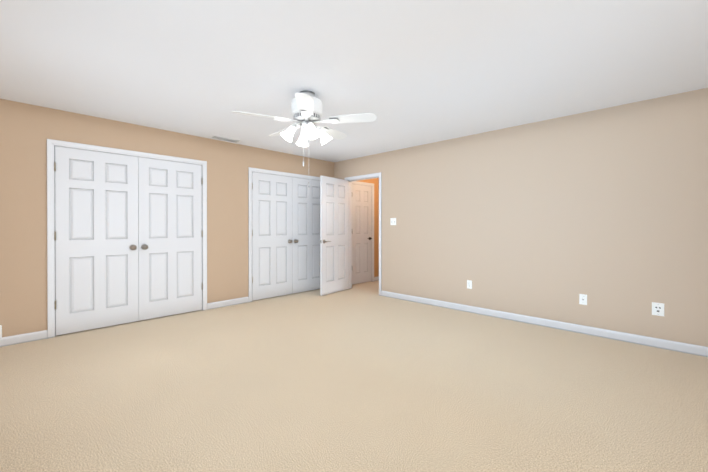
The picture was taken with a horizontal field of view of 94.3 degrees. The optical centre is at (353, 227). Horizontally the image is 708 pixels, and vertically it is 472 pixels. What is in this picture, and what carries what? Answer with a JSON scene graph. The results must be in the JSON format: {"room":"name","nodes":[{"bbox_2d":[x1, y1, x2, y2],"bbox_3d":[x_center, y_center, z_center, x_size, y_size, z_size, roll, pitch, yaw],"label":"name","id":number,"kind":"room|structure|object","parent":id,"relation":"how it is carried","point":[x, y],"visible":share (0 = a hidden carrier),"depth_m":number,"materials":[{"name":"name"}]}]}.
{"room":"empty bedroom","nodes":[
{"label":"empty bedroom","id":0,"kind":"room"},
{"bbox_2d":[0,99,333,336],"bbox_3d":[-2.222,-0.058,4.615,0.120,2.440,5.170,0,0,44],"label":"wall","id":1,"kind":"structure","parent":0,"point":[27,131],"depth_m":3.62,"materials":[{"name":"beige paint"}]},
{"bbox_2d":[0,330,47,346],"bbox_3d":[-3.562,1.123,3.134,0.013,0.090,0.929,0,0,44],"label":"baseboard","id":2,"kind":"structure","parent":1,"relation":"attached to","point":[22,338],"depth_m":3.33,"materials":[{"name":"white paint"}]},
{"bbox_2d":[54,146,138,335],"bbox_3d":[-2.927,0.137,3.775,0.102,2.032,0.772,0,0,44],"label":"closet door leaf","id":3,"kind":"structure","parent":1,"relation":"in","point":[96,244],"depth_m":3.76,"materials":[{"name":"white paint"}]},
{"bbox_2d":[47,139,206,338],"bbox_3d":[-2.713,0.132,4.107,0.120,2.064,1.571,0,0,44],"label":"door frame","id":4,"kind":"structure","parent":1,"relation":"attached to","point":[120,154],"depth_m":3.67,"materials":[{"name":"white paint"}]},
{"bbox_2d":[138,157,202,320],"bbox_3d":[-2.389,0.135,4.333,0.102,2.032,0.772,0,0,44],"label":"closet door leaf","id":5,"kind":"structure","parent":1,"relation":"in","point":[170,233],"depth_m":4.32,"materials":[{"name":"white paint"}]},
{"bbox_2d":[207,296,248,309],"bbox_3d":[-1.867,1.115,4.893,0.013,0.090,0.642,0,0,44],"label":"baseboard","id":6,"kind":"structure","parent":1,"relation":"attached to","point":[219,304],"depth_m":4.87,"materials":[{"name":"white paint"}]},
{"bbox_2d":[252,172,292,300],"bbox_3d":[-1.331,0.130,5.431,0.102,2.032,0.772,0,0,44],"label":"closet door leaf","id":7,"kind":"structure","parent":1,"relation":"in","point":[272,240],"depth_m":5.42,"materials":[{"name":"white paint"}]},
{"bbox_2d":[248,167,319,301],"bbox_3d":[-1.067,0.103,5.715,0.018,2.107,1.657,0,0,44],"label":"trim","id":8,"kind":"structure","parent":1,"relation":"attached to","point":[250,170],"depth_m":5.13,"materials":[{"name":"white paint"}]},
{"bbox_2d":[292,177,319,293],"bbox_3d":[-0.793,0.127,5.989,0.102,2.032,0.772,0,0,44],"label":"closet door leaf","id":9,"kind":"structure","parent":1,"relation":"in","point":[306,237],"depth_m":5.93,"materials":[{"name":"white paint"}]},
{"bbox_2d":[0,281,707,471],"bbox_3d":[0.042,1.217,3.446,6.570,0.100,6.620,0,0,44],"label":"floor","id":10,"kind":"structure","parent":0,"point":[362,377],"depth_m":2.30,"materials":[{"name":"carpet"}]},
{"bbox_2d":[0,0,707,161],"bbox_3d":[0.042,-1.323,3.435,6.570,0.100,6.620,0,0,44],"label":"ceiling","id":11,"kind":"structure","parent":0,"point":[410,73],"depth_m":2.52,"materials":[{"name":"white paint"}]},
{"bbox_2d":[209,135,239,142],"bbox_3d":[-1.849,-1.272,4.716,0.150,0.014,0.400,0,0,44],"label":"ceiling vent","id":12,"kind":"object","parent":11,"relation":"in","point":[224,139],"visible":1,"depth_m":4.69,"materials":[{"name":"white metal"}]},
{"bbox_2d":[232,90,376,186],"bbox_3d":[-0.467,-0.825,3.147,1.238,0.894,1.265,0,0,44],"label":"ceiling fan","id":13,"kind":"object","parent":11,"relation":"hanging from","point":[306,109],"visible":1,"depth_m":3.02,"materials":[{"name":"white glass"}]},
{"bbox_2d":[359,178,378,276],"bbox_3d":[0.131,-0.069,6.855,0.100,2.440,1.080,0,0,44],"label":"wall","id":14,"kind":"structure","parent":0,"point":[375,181],"depth_m":7.15,"materials":[{"name":"brown paint"}]},
{"bbox_2d":[352,184,371,284],"bbox_3d":[0.173,0.124,6.812,0.090,2.032,0.620,0,0,44],"label":"door","id":15,"kind":"structure","parent":14,"relation":"in","point":[361,233],"depth_m":6.81,"materials":[{"name":"white paint"}]},
{"bbox_2d":[352,181,373,281],"bbox_3d":[0.175,0.098,6.817,0.018,2.107,0.740,0,0,44],"label":"trim","id":16,"kind":"structure","parent":14,"relation":"attached to","point":[363,183],"depth_m":7.05,"materials":[{"name":"white paint"}]},
{"bbox_2d":[334,88,707,346],"bbox_3d":[1.655,-0.058,4.553,5.790,2.440,0.120,0,0,44],"label":"wall","id":17,"kind":"structure","parent":0,"point":[605,210],"depth_m":3.73,"materials":[{"name":"beige paint"}]},
{"bbox_2d":[320,176,348,295],"bbox_3d":[-0.333,0.128,5.859,0.146,2.032,0.780,0,0,36],"label":"open bedroom door","id":18,"kind":"structure","parent":17,"relation":"in","point":[334,235],"depth_m":5.81,"materials":[{"name":"white paint"}]},
{"bbox_2d":[344,172,381,295],"bbox_3d":[0.186,0.102,5.956,0.892,2.107,0.138,0,0,44],"label":"door frame","id":19,"kind":"structure","parent":17,"relation":"attached to","point":[380,216],"depth_m":5.82,"materials":[{"name":"white paint"}]},
{"bbox_2d":[390,218,395,224],"bbox_3d":[0.646,-0.107,5.429,0.116,0.116,0.018,0,0,44],"label":"switch plate","id":20,"kind":"object","parent":17,"relation":"attached to","point":[392,221],"visible":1,"depth_m":5.43,"materials":[{"name":"white plastic"}]},
{"bbox_2d":[467,280,471,288],"bbox_3d":[1.592,0.779,4.527,0.070,0.115,0.009,0,0,44],"label":"duplex electrical outlet","id":21,"kind":"object","parent":17,"relation":"attached to","point":[469,284],"visible":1,"depth_m":4.52,"materials":[{"name":"white plastic"}]},
{"bbox_2d":[381,290,707,356],"bbox_3d":[2.037,1.119,4.097,4.360,0.090,0.013,0,0,44],"label":"baseboard","id":22,"kind":"structure","parent":17,"relation":"attached to","point":[698,350],"depth_m":3.71,"materials":[{"name":"white paint"}]},
{"bbox_2d":[579,294,586,304],"bbox_3d":[2.528,0.789,3.620,0.070,0.115,0.017,0,0,44],"label":"outlet","id":23,"kind":"object","parent":17,"relation":"attached to","point":[582,299],"visible":1,"depth_m":3.62,"materials":[{"name":"white plastic"}]},
{"bbox_2d":[652,302,663,315],"bbox_3d":[2.968,0.793,3.202,0.090,0.125,0.009,0,0,44],"label":"outlet","id":24,"kind":"object","parent":17,"relation":"attached to","point":[657,309],"visible":1,"depth_m":3.20,"materials":[{"name":"white plastic"}]}
]}

